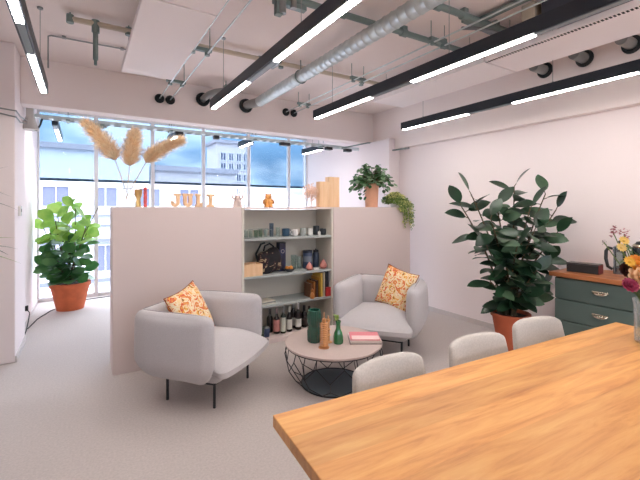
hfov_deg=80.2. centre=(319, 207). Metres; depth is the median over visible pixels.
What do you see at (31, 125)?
trunking elbow
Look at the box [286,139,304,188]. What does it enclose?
window blind
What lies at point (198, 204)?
wooden letter
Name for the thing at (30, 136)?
wall
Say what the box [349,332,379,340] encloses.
book
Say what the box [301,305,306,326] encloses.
wine bottle
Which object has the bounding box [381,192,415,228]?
trailing plant
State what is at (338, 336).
bottle vase
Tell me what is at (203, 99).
pipe
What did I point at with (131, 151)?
pampas grass
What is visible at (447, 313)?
baseboard
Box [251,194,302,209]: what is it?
block
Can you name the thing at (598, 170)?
wall
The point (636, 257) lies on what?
flower
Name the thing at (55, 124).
ceiling light
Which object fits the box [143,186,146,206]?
pillar candle
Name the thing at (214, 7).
raft
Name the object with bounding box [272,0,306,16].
channel
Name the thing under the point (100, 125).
junction box
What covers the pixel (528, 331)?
dining chair
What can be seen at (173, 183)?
window blind
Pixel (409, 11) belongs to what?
spiral duct
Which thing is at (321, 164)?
wall
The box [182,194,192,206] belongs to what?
wooden letter
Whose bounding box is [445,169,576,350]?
rubber plant
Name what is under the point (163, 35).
ceiling panel
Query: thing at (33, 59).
diffuser
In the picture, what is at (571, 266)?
wooden chest
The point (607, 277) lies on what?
countertop
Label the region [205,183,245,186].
window blind
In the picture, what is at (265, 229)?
glass rack
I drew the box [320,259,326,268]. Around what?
bud vase
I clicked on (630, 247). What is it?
sprig
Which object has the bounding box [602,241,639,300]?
flower
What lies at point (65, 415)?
floor
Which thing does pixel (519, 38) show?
diffuser
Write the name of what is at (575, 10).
ceiling light
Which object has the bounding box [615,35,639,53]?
pipe
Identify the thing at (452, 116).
diffuser
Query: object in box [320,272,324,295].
book
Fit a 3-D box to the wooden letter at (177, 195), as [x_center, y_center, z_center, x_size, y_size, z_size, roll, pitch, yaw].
[-1.445,-0.078,3.810,0.096,0.136,0.035,0,0,-32]
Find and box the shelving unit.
[242,207,332,343]
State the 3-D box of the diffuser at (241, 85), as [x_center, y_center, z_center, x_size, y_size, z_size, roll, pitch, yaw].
[-0.825,-1.004,3.439,0.036,0.007,0.966,0,0,-32]
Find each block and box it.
[40,141,199,297]
[149,165,238,206]
[205,139,253,209]
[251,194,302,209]
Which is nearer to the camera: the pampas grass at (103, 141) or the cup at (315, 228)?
the pampas grass at (103, 141)
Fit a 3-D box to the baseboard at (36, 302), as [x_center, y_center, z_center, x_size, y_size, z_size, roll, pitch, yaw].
[-3.945,1.470,5.165,0.012,0.060,2.050,0,0,-32]
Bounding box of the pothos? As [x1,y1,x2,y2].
[348,163,397,206]
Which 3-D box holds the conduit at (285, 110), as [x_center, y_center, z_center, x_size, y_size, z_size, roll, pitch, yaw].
[1.446,-1.415,2.481,0.113,0.112,7.400,0,0,-32]
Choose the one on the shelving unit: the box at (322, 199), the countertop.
the box at (322, 199)
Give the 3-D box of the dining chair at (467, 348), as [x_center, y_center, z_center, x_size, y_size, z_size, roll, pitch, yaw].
[0.971,1.109,1.954,0.476,0.786,0.509,0,0,-27]
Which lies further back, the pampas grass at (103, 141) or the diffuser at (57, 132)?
the diffuser at (57, 132)
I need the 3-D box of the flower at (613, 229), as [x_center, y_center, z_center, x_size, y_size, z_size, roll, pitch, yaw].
[1.714,0.411,2.103,0.283,0.635,0.054,0,0,-14]
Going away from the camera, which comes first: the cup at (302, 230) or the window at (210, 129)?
the cup at (302, 230)
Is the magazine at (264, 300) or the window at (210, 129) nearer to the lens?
the magazine at (264, 300)
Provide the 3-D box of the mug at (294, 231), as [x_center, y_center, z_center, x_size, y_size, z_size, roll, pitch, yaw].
[-0.313,0.293,4.543,0.104,0.078,0.072,0,0,-32]
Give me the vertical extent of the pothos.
0.597 m
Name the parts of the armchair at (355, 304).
arm, backrest, seat, seat, arm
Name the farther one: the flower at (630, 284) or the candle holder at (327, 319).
the candle holder at (327, 319)
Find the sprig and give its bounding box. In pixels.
[618,244,639,295]
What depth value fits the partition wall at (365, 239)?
4.93 m
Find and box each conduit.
[47,35,125,67]
[155,0,228,102]
[165,0,251,104]
[283,0,523,115]
[290,0,546,116]
[341,142,408,150]
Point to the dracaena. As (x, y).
(5, 194)
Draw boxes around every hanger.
[166,64,185,86]
[191,29,211,56]
[297,92,310,107]
[350,63,365,83]
[428,20,446,48]
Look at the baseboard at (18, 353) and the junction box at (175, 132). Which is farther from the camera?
the junction box at (175, 132)
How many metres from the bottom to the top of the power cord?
0.269 m
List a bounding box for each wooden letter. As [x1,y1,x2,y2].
[170,193,180,206]
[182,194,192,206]
[195,194,202,206]
[206,194,214,206]
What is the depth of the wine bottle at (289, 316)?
4.45 m
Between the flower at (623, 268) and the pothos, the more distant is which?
the pothos
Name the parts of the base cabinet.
drawer, drawer, drawer, handle, handle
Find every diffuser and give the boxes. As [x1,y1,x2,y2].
[8,0,23,23]
[27,54,45,92]
[55,130,61,140]
[212,81,249,108]
[273,0,360,61]
[315,97,371,118]
[403,114,468,129]
[411,34,535,82]
[513,72,639,103]
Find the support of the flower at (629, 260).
in the flower vase
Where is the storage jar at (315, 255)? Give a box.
[312,249,318,266]
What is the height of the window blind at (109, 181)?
1.152 m
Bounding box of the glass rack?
[244,228,271,237]
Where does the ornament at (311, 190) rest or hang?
on the shelving unit
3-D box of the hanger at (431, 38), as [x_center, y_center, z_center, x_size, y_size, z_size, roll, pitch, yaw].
[1.020,-1.500,3.288,0.200,0.201,0.042,0,0,-32]
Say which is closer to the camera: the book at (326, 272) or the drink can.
the drink can
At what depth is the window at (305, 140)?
8.64 m
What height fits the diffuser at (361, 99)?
0.007 m
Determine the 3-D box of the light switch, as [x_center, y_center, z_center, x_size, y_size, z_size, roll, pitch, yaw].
[-3.072,0.030,3.894,0.028,0.100,0.080,0,0,-32]
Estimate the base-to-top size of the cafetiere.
0.303 m
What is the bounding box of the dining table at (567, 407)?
[273,322,639,479]
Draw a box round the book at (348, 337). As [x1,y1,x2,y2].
[348,337,381,344]
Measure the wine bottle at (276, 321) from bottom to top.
0.298 m
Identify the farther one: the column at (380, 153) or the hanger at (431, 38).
the column at (380, 153)
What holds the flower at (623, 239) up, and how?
in the flower vase
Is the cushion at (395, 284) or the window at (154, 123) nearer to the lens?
the cushion at (395, 284)
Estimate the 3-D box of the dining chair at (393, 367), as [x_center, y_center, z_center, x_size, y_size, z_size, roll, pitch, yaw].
[0.432,1.109,1.642,0.476,0.786,0.509,0,0,-32]
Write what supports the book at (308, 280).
on the shelving unit
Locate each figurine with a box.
[231,193,242,206]
[310,288,313,298]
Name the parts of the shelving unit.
panel, panel, shelf, shelf, shelf, panel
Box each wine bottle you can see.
[267,308,272,332]
[273,307,279,333]
[280,306,285,333]
[286,306,291,331]
[290,304,295,327]
[295,303,300,329]
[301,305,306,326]
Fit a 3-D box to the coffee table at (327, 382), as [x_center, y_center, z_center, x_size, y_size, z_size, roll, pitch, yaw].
[0.116,1.319,3.270,0.836,0.363,0.836,0,0,-32]
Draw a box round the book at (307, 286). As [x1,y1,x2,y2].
[304,282,312,296]
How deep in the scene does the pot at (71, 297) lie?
5.49 m
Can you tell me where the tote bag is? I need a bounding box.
[255,242,281,273]
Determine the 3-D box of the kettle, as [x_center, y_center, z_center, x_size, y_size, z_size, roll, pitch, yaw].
[2.854,0.429,3.356,0.226,0.342,0.186,0,0,-10]
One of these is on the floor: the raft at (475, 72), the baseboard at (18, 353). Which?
the baseboard at (18, 353)
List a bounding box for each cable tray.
[34,112,358,150]
[461,0,632,34]
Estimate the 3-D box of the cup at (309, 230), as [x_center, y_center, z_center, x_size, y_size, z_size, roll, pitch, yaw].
[-0.120,0.289,4.663,0.068,0.085,0.068,0,0,-32]
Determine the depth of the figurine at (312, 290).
4.50 m
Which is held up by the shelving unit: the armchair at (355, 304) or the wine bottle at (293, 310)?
the wine bottle at (293, 310)
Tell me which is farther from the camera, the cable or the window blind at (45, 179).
the window blind at (45, 179)
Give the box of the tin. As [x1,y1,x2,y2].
[276,242,285,271]
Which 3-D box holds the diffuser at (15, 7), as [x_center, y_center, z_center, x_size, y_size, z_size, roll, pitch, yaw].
[-1.371,-1.004,1.650,0.036,0.007,0.966,0,0,-32]
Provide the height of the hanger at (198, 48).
0.266 m
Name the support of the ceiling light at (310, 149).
hanging from the ceiling
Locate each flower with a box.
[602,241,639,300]
[609,226,639,298]
[617,228,630,254]
[617,243,639,292]
[619,236,629,256]
[619,263,630,277]
[622,278,639,291]
[623,256,636,267]
[628,265,639,287]
[629,255,639,270]
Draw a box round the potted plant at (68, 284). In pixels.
[33,196,100,311]
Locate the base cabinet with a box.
[555,276,639,335]
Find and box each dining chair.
[352,352,425,393]
[448,331,507,366]
[512,316,564,349]
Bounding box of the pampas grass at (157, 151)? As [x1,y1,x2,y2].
[122,133,187,203]
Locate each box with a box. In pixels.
[94,123,106,128]
[174,131,184,135]
[213,135,220,139]
[279,142,290,146]
[316,181,328,206]
[325,177,338,206]
[325,287,330,296]
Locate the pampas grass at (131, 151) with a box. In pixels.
[119,126,144,202]
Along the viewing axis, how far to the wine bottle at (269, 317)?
4.42 m
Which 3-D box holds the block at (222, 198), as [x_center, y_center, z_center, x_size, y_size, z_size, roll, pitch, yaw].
[-9.726,4.000,26.933,5.200,13.000,8.400,0,0,-32]
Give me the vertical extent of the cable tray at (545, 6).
0.258 m
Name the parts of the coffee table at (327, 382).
plate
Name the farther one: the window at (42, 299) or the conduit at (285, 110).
the window at (42, 299)
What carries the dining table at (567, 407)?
on the floor
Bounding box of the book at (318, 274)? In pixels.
[312,272,322,296]
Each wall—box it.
[25,108,36,320]
[110,207,241,375]
[303,105,639,209]
[333,207,409,324]
[399,124,639,323]
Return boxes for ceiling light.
[5,0,47,92]
[52,121,62,140]
[210,0,361,108]
[238,140,253,147]
[301,140,322,154]
[313,0,630,118]
[401,30,639,129]
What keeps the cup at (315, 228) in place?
on the shelving unit
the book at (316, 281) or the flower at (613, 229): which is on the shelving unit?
the book at (316, 281)
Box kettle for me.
[624,241,639,262]
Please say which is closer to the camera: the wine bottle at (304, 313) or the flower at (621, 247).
the flower at (621, 247)
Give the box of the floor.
[0,295,494,479]
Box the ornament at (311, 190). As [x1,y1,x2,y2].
[303,183,317,206]
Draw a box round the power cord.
[25,296,109,333]
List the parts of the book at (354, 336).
panel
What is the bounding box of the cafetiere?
[604,241,623,274]
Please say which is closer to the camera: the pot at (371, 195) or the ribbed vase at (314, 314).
the ribbed vase at (314, 314)
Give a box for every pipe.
[66,12,401,89]
[196,84,226,105]
[288,0,484,58]
[433,4,531,40]
[529,62,551,77]
[568,50,593,66]
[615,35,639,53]
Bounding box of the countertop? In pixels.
[549,268,626,285]
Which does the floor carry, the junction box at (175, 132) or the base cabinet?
the base cabinet
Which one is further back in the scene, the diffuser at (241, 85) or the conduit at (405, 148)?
the conduit at (405, 148)
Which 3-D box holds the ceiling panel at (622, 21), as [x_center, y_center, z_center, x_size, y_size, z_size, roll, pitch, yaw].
[2.119,-1.448,2.792,0.490,0.303,1.690,0,0,-32]
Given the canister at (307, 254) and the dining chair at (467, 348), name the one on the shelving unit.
the canister at (307, 254)
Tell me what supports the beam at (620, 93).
attached to the wall at (321, 164)
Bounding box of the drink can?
[264,326,269,337]
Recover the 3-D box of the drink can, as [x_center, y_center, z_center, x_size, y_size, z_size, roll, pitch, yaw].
[-0.602,1.394,4.280,0.067,0.112,0.067,0,0,-32]
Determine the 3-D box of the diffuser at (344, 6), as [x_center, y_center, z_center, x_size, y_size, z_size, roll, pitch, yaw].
[-0.047,-1.004,2.192,0.036,0.007,0.966,0,0,-32]
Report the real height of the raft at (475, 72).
0.300 m
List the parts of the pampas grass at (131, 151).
stem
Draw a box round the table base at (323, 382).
[284,347,382,396]
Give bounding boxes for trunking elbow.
[23,108,50,130]
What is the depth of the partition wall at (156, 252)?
3.62 m
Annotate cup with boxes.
[300,228,305,235]
[307,228,312,234]
[313,226,318,234]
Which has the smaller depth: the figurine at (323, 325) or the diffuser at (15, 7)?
the diffuser at (15, 7)
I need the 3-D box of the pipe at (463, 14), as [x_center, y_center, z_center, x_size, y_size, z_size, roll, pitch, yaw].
[1.158,-1.556,3.057,2.602,0.088,0.070,0,0,-30]
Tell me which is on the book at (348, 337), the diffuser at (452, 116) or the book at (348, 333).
the book at (348, 333)
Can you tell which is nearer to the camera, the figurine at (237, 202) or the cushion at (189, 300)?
the cushion at (189, 300)
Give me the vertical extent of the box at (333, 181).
0.378 m
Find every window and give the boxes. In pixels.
[37,109,95,301]
[96,116,152,295]
[153,122,203,206]
[204,128,248,209]
[249,133,288,209]
[289,137,306,209]
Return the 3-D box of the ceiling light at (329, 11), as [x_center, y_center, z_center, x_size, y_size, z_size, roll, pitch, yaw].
[0.564,-1.300,1.212,0.062,0.599,6.260,0,0,-32]
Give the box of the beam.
[20,56,372,143]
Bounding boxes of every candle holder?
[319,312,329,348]
[326,315,331,342]
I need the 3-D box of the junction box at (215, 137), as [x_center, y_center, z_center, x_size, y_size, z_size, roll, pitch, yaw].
[-1.481,-1.013,5.464,0.102,0.050,0.090,0,0,-32]
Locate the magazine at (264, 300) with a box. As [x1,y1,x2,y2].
[262,298,274,302]
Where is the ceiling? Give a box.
[0,0,555,114]
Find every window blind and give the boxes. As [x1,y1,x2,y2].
[40,178,93,181]
[98,180,149,183]
[155,181,200,184]
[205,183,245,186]
[250,185,286,187]
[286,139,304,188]
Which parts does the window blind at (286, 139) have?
guide rail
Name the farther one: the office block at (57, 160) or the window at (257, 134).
the office block at (57, 160)
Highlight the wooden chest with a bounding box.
[566,261,602,274]
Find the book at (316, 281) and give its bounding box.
[309,278,317,296]
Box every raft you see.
[162,0,227,14]
[374,37,514,107]
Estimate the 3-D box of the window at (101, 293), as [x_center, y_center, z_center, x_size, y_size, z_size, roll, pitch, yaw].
[-3.446,-0.050,6.725,0.890,3.100,0.070,0,0,-32]
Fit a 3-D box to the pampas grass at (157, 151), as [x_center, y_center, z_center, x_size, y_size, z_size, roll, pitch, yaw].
[-1.571,-0.380,3.633,0.634,0.696,0.230,0,0,-12]
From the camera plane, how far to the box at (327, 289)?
4.62 m
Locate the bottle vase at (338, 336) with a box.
[333,320,342,344]
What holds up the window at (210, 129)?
on the floor
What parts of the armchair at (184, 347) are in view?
backrest, leg, arm, leg, seat, arm, seat, leg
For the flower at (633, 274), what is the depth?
2.00 m
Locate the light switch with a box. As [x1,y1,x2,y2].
[18,206,21,215]
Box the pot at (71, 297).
[49,279,90,311]
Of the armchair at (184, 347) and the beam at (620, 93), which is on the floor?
the armchair at (184, 347)
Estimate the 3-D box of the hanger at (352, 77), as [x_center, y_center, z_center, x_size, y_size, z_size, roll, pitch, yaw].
[0.422,-1.500,4.247,0.200,0.201,0.042,0,0,-32]
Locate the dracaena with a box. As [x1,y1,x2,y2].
[0,194,15,261]
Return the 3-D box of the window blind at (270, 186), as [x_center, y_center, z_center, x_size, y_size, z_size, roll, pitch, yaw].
[-1.146,-1.024,8.254,0.930,1.152,0.030,0,0,-32]
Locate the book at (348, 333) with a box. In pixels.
[348,333,381,342]
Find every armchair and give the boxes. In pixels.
[134,290,268,408]
[333,274,427,351]
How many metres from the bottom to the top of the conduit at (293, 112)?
0.112 m
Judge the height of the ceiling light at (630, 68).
0.599 m
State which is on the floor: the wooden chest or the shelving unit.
the shelving unit
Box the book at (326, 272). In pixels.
[325,271,328,286]
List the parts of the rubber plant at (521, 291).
pot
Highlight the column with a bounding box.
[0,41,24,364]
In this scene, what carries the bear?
on the shelving unit
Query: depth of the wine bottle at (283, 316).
4.38 m
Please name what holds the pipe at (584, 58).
attached to the wall at (321, 164)
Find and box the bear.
[262,193,274,206]
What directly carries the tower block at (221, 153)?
on the street
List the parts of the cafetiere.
handle, frame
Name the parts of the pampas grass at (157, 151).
stem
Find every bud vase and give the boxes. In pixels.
[306,262,312,269]
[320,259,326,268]
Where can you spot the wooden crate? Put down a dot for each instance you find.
(251, 269)
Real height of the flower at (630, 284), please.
0.365 m
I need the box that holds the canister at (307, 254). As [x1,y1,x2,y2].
[303,250,311,268]
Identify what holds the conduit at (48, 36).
attached to the ceiling
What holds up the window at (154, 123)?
on the floor
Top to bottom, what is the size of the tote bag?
0.384 m
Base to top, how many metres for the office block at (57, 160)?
13.600 m
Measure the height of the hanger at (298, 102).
0.201 m
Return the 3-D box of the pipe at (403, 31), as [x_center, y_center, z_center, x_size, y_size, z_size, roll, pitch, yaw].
[0.737,-1.556,3.353,3.001,0.088,0.068,0,0,-30]
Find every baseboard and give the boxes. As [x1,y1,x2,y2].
[15,335,25,361]
[25,299,37,327]
[428,306,494,329]
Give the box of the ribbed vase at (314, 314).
[307,308,320,342]
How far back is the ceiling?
3.61 m
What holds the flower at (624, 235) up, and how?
in the flower vase
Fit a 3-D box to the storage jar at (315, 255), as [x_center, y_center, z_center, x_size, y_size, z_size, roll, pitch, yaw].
[-0.053,0.627,4.799,0.084,0.232,0.083,0,0,-32]
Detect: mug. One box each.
[282,228,291,235]
[290,229,297,235]
[319,228,325,234]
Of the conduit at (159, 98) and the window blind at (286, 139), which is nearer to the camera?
the conduit at (159, 98)
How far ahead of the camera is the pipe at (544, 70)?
4.00 m
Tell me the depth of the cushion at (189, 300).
3.16 m
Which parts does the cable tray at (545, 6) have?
mount rail, casing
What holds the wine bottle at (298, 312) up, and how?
on the shelving unit
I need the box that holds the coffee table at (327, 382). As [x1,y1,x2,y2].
[284,325,382,397]
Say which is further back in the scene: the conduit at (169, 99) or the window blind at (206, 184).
the window blind at (206, 184)
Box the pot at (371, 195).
[364,183,378,206]
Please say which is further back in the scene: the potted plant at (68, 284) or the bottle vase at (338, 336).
the potted plant at (68, 284)
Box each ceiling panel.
[121,0,215,79]
[485,0,639,71]
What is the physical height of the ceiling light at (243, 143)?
0.599 m
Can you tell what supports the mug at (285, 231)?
on the shelving unit
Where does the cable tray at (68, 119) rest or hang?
hanging from the ceiling
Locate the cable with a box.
[0,107,26,123]
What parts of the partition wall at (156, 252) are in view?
panel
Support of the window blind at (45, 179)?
attached to the window at (42, 299)
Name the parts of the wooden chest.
lid, panel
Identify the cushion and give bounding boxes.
[163,280,214,325]
[375,263,419,311]
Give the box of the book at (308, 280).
[306,279,314,297]
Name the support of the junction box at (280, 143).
attached to the cable tray at (68, 119)
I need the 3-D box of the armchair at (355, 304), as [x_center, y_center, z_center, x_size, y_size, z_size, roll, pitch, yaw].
[0.653,1.139,4.066,0.961,0.723,0.899,0,0,22]
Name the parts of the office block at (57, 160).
pane, pane, pane, pane, pane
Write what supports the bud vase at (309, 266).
on the shelving unit
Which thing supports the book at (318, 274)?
on the shelving unit
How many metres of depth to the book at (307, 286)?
4.61 m
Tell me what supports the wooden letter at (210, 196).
on the partition wall at (156, 252)
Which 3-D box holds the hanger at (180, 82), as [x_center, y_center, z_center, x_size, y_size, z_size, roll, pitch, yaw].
[-1.570,-1.467,4.147,0.200,0.266,0.042,0,0,-32]
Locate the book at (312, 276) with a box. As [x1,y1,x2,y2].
[311,275,319,296]
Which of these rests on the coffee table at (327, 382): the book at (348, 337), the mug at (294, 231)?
the book at (348, 337)
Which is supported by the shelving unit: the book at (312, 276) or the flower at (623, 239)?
the book at (312, 276)
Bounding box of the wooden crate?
[244,262,262,276]
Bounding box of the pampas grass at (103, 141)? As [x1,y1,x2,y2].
[76,114,130,203]
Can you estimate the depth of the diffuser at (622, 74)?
3.16 m
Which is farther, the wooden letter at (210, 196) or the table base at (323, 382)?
the wooden letter at (210, 196)
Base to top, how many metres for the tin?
0.338 m
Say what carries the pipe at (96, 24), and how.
hanging from the ceiling
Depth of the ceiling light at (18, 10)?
2.30 m
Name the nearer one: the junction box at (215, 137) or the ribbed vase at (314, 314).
the ribbed vase at (314, 314)
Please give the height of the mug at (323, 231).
0.075 m
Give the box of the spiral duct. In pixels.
[239,0,446,112]

